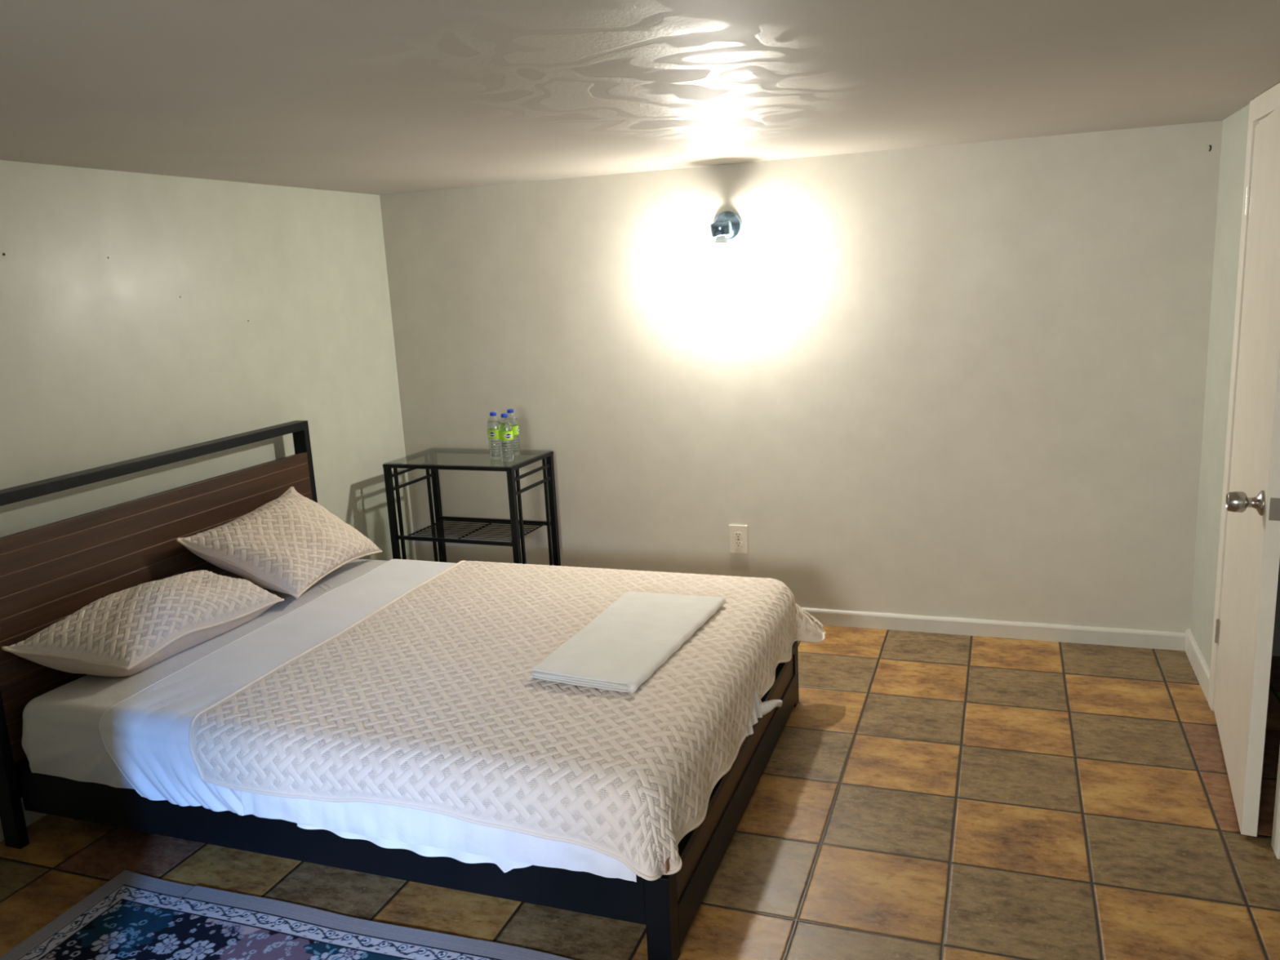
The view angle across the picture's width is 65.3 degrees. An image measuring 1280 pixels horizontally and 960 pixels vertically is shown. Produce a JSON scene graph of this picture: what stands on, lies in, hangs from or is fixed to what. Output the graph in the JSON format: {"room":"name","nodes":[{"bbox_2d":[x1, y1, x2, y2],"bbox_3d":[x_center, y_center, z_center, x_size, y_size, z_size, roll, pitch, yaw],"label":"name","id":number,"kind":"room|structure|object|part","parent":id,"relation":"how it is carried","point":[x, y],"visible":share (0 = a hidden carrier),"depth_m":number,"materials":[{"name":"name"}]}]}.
{"room":"bedroom","nodes":[
{"label":"bedroom","id":0,"kind":"room"},
{"bbox_2d":[0,160,416,798],"bbox_3d":[-2.154,0.214,2.248,0.120,1.932,5.600,1,13,20],"label":"wall","id":1,"kind":"structure","parent":0,"point":[104,362],"depth_m":3.53,"materials":[{"name":"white paint"}]},
{"bbox_2d":[0,797,47,841],"bbox_3d":[-2.044,1.119,2.413,0.015,0.086,5.600,1,13,20],"label":"baseboard","id":2,"kind":"structure","parent":1,"relation":"attached to","point":[30,817],"depth_m":2.98,"materials":[{"name":"paint"}]},
{"bbox_2d":[0,0,1279,195],"bbox_3d":[-0.547,-0.740,1.439,3.652,0.100,5.840,1,13,20],"label":"ceiling","id":3,"kind":"structure","parent":0,"point":[377,97],"depth_m":2.16,"materials":[{"name":"paint"}]},
{"bbox_2d":[0,625,1279,959],"bbox_3d":[0.111,1.250,1.649,4.832,0.080,5.840,1,13,20],"label":"floor","id":4,"kind":"structure","parent":0,"point":[922,795],"depth_m":2.70,"materials":[{"name":"tile"}]},
{"bbox_2d":[0,870,574,959],"bbox_3d":[-0.871,1.198,1.926,1.542,0.008,1.172,1,13,20],"label":"rug","id":5,"kind":"object","parent":4,"relation":"on","point":[132,916],"visible":1,"depth_m":2.42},
{"bbox_2d":[0,420,799,959],"bbox_3d":[-0.656,0.426,3.116,2.010,1.012,1.498,1,13,20],"label":"frame","id":6,"kind":"object","parent":4,"relation":"on","point":[49,572],"visible":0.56,"depth_m":2.83,"materials":[{"name":"brown wood"}]},
{"bbox_3d":[-1.819,0.575,2.779,0.060,0.978,0.030,1,13,20],"label":"headboard post","id":7,"kind":"part","parent":6,"relation":"part of","materials":[{"name":"black metal"}]},
{"bbox_3d":[-1.561,0.688,3.491,0.035,0.160,1.403,1,13,20],"label":"headboard rail","id":8,"kind":"part","parent":6,"relation":"part of","materials":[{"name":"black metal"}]},
{"bbox_3d":[-1.603,-0.070,3.334,0.060,0.034,1.464,1,13,20],"label":"headboard rail","id":9,"kind":"part","parent":6,"relation":"part of","materials":[{"name":"black metal"}]},
{"bbox_3d":[-1.562,0.346,3.414,0.023,0.637,1.403,1,13,20],"label":"headboard panel","id":10,"kind":"part","parent":6,"relation":"part of","materials":[{"name":"brown wood"}]},
{"bbox_3d":[-1.334,0.276,4.095,0.060,0.978,0.030,1,13,20],"label":"headboard post","id":11,"kind":"part","parent":6,"relation":"part of","materials":[{"name":"black metal"}]},
{"bbox_3d":[-0.874,0.905,2.542,1.892,0.123,0.030,1,13,20],"label":"rail","id":12,"kind":"part","parent":6,"relation":"part of","materials":[{"name":"black metal"}]},
{"bbox_2d":[22,559,777,789],"bbox_3d":[-0.601,0.588,3.163,1.924,0.214,1.531,1,13,20],"label":"mattress","id":13,"kind":"object","parent":6,"relation":"on","point":[61,735],"visible":0.21,"depth_m":2.77,"materials":[{"name":"fabric"}]},
{"bbox_2d":[1,569,284,676],"bbox_3d":[-1.494,0.420,3.092,0.262,0.227,0.835,1,13,20],"label":"pillow","id":14,"kind":"object","parent":13,"relation":"on","point":[125,633],"visible":1,"depth_m":2.95,"materials":[{"name":"beige fabric"}]},
{"bbox_2d":[175,486,382,598],"bbox_3d":[-1.273,0.231,3.654,0.308,0.346,0.851,1,13,20],"label":"pillow","id":15,"kind":"object","parent":13,"relation":"on","point":[286,544],"visible":1,"depth_m":3.50,"materials":[{"name":"beige fabric"}]},
{"bbox_2d":[98,559,782,882],"bbox_3d":[-0.434,0.605,3.099,1.697,0.256,1.568,1,13,20],"label":"sheet","id":16,"kind":"object","parent":13,"relation":"on","point":[145,734],"visible":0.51,"depth_m":2.61,"materials":[{"name":"white fabric"}]},
{"bbox_2d":[188,560,826,880],"bbox_3d":[-0.272,0.583,3.064,1.432,0.239,1.686,1,13,20],"label":"quilt","id":17,"kind":"object","parent":13,"relation":"on","point":[430,700],"visible":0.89,"depth_m":2.53,"materials":[{"name":"beige fabric"}]},
{"bbox_2d":[530,591,725,693],"bbox_3d":[-0.017,0.459,2.943,0.366,0.029,0.723,1,13,20],"label":"towel","id":18,"kind":"object","parent":17,"relation":"on","point":[623,646],"visible":1,"depth_m":2.87,"materials":[{"name":"white fabric"}]},
{"bbox_3d":[0.049,0.975,2.232,0.058,0.228,0.058,1,13,20],"label":"leg","id":19,"kind":"part","parent":6,"relation":"part of","materials":[{"name":"black metal"}]},
{"bbox_3d":[0.295,0.729,2.853,0.030,0.025,1.349,1,13,20],"label":"footboard rail","id":20,"kind":"part","parent":6,"relation":"part of","materials":[{"name":"brown wood"}]},
{"bbox_3d":[0.298,0.781,2.864,0.018,0.081,1.349,1,13,20],"label":"footboard panel","id":21,"kind":"part","parent":6,"relation":"part of","materials":[{"name":"brown wood"}]},
{"bbox_3d":[0.298,0.872,2.884,0.040,0.106,1.349,1,13,20],"label":"footboard rail","id":22,"kind":"part","parent":6,"relation":"part of","materials":[{"name":"black metal"}]},
{"bbox_3d":[0.525,0.681,3.524,0.058,0.228,0.058,1,13,20],"label":"leg","id":23,"kind":"part","parent":6,"relation":"part of","materials":[{"name":"black metal"}]},
{"bbox_2d":[382,448,560,565],"bbox_3d":[-0.745,0.266,4.535,0.648,0.758,0.388,2,13,22],"label":"side table","id":24,"kind":"object","parent":4,"relation":"on","point":[547,457],"visible":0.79,"depth_m":4.49,"materials":[{"name":"black metal"}]},
{"bbox_3d":[-1.099,0.304,4.489,0.026,0.737,0.026,2,13,22],"label":"leg","id":25,"kind":"part","parent":24,"relation":"part of","materials":[{"name":"black metal"}]},
{"bbox_2d":[391,454,438,561],"bbox_3d":[-1.034,0.222,4.643,0.014,0.645,0.334,2,13,22],"label":"grille","id":26,"kind":"object","parent":24,"relation":"attached to","point":[433,458],"depth_m":4.59,"materials":[{"name":"black metal"}]},
{"bbox_3d":[-0.965,0.230,4.815,0.026,0.737,0.026,2,13,22],"label":"leg","id":27,"kind":"part","parent":24,"relation":"part of","materials":[{"name":"black metal"}]},
{"bbox_3d":[-0.763,-0.092,4.460,0.648,0.016,0.388,2,13,22],"label":"frame","id":28,"kind":"part","parent":24,"relation":"part of","materials":[{"name":"black metal"}]},
{"bbox_2d":[395,515,551,546],"bbox_3d":[-0.747,0.229,4.527,0.594,0.016,0.370,2,13,22],"label":"wire shelf","id":29,"kind":"object","parent":24,"relation":"attached to","point":[439,519],"depth_m":4.51,"materials":[{"name":"black metal"}]},
{"bbox_2d":[486,411,501,460],"bbox_3d":[-0.629,-0.191,4.326,0.061,0.206,0.063,0,12,12],"label":"water bottle","id":30,"kind":"object","parent":24,"relation":"on","point":[492,425],"visible":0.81,"depth_m":4.31,"materials":[{"name":"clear plastic"}]},
{"bbox_2d":[497,413,514,462],"bbox_3d":[-0.571,-0.180,4.257,0.061,0.206,0.063,-9,13,-27],"label":"water bottle","id":31,"kind":"object","parent":24,"relation":"on","point":[505,430],"visible":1,"depth_m":4.24,"materials":[{"name":"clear plastic"}]},
{"bbox_2d":[504,408,519,456],"bbox_3d":[-0.562,-0.209,4.393,0.063,0.206,0.061,-1,12,10],"label":"water bottle","id":32,"kind":"object","parent":24,"relation":"on","point":[513,420],"visible":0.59,"depth_m":4.37,"materials":[{"name":"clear plastic"}]},
{"bbox_3d":[-0.524,0.323,4.258,0.026,0.737,0.026,2,13,22],"label":"leg","id":33,"kind":"part","parent":24,"relation":"part of","materials":[{"name":"black metal"}]},
{"bbox_2d":[515,457,553,565],"bbox_3d":[-0.459,0.240,4.412,0.014,0.645,0.334,2,13,22],"label":"grille","id":34,"kind":"object","parent":24,"relation":"attached to","point":[548,474],"depth_m":4.42,"materials":[{"name":"black metal"}]},
{"bbox_3d":[-0.390,0.248,4.584,0.026,0.737,0.026,2,13,22],"label":"leg","id":35,"kind":"part","parent":24,"relation":"part of","materials":[{"name":"black metal"}]},
{"bbox_2d":[379,120,1279,656],"bbox_3d":[1.026,-0.340,4.067,4.832,1.952,0.120,1,13,20],"label":"wall","id":36,"kind":"structure","parent":0,"point":[966,380],"depth_m":4.06,"materials":[{"name":"beige paint"}]},
{"bbox_2d":[709,210,741,255],"bbox_3d":[0.334,-0.997,4.026,0.120,0.176,0.148,1,13,20],"label":"wall lamp","id":37,"kind":"object","parent":36,"relation":"attached to","point":[726,227],"visible":1,"depth_m":3.99,"materials":[{"name":"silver metal"}]},
{"bbox_3d":[0.327,-0.926,4.011,0.064,0.045,0.064,1,13,20],"label":"bulb","id":38,"kind":"part","parent":37,"relation":"part of","materials":[{"name":"white glass"}]},
{"bbox_3d":[0.353,-1.036,4.075,0.120,0.120,0.030,1,13,20],"label":"wall plate","id":39,"kind":"part","parent":37,"relation":"part of","materials":[{"name":"silver metal"}]},
{"bbox_2d":[728,524,748,554],"bbox_3d":[0.429,0.259,4.352,0.084,0.128,0.010,1,13,20],"label":"wall outlet","id":40,"kind":"object","parent":36,"relation":"attached to","point":[738,534],"visible":1,"depth_m":4.35,"materials":[{"name":"beige plastic"}]},
{"bbox_2d":[734,541,742,546],"bbox_3d":[0.429,0.279,4.354,0.034,0.027,0.004,1,13,20],"label":"receptacle","id":41,"kind":"object","parent":40,"relation":"attached to","point":[737,544],"depth_m":4.35,"materials":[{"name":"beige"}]},
{"bbox_2d":[734,532,742,537],"bbox_3d":[0.427,0.240,4.346,0.034,0.027,0.004,1,13,20],"label":"receptacle","id":42,"kind":"object","parent":40,"relation":"attached to","point":[737,535],"depth_m":4.34,"materials":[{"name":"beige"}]},
{"bbox_2d":[801,607,1185,650],"bbox_3d":[0.497,0.582,4.398,3.384,0.069,0.015,1,13,20],"label":"baseboard","id":43,"kind":"structure","parent":36,"relation":"attached to","point":[1128,637],"depth_m":4.04,"materials":[{"name":"paint"}]},
{"bbox_2d":[1190,103,1249,670],"bbox_3d":[1.160,0.292,1.045,0.110,1.932,5.600,1,13,20],"label":"wall","id":44,"kind":"structure","parent":0,"point":[1235,126],"depth_m":3.41,"materials":[{"name":"grey paint"}]},
{"bbox_2d":[1184,628,1209,702],"bbox_3d":[2.011,0.662,3.595,0.015,0.086,0.499,1,13,20],"label":"baseboard","id":45,"kind":"structure","parent":44,"relation":"attached to","point":[1201,669],"depth_m":3.58,"materials":[{"name":"paint"}]},
{"bbox_2d":[1208,82,1279,859],"bbox_3d":[1.719,-0.089,2.742,0.018,1.930,0.947,1,13,20],"label":"trim","id":46,"kind":"structure","parent":44,"relation":"attached to","point":[1266,103],"depth_m":3.07,"materials":[{"name":"white paint"}]},
{"bbox_2d":[1213,106,1279,836],"bbox_3d":[1.667,-0.059,2.777,0.114,1.838,0.805,3,13,25],"label":"door","id":47,"kind":"structure","parent":44,"relation":"in","point":[1245,628],"depth_m":2.62,"materials":[{"name":"white paint"}]},
{"bbox_3d":[1.511,0.056,2.494,0.078,0.064,0.064,3,13,25],"label":"knob","id":48,"kind":"part","parent":47,"relation":"part of","materials":[{"name":"silver metal"}]},
{"bbox_3d":[1.537,0.071,2.415,0.024,0.056,0.002,3,13,25],"label":"latch plate","id":49,"kind":"part","parent":47,"relation":"part of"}
]}

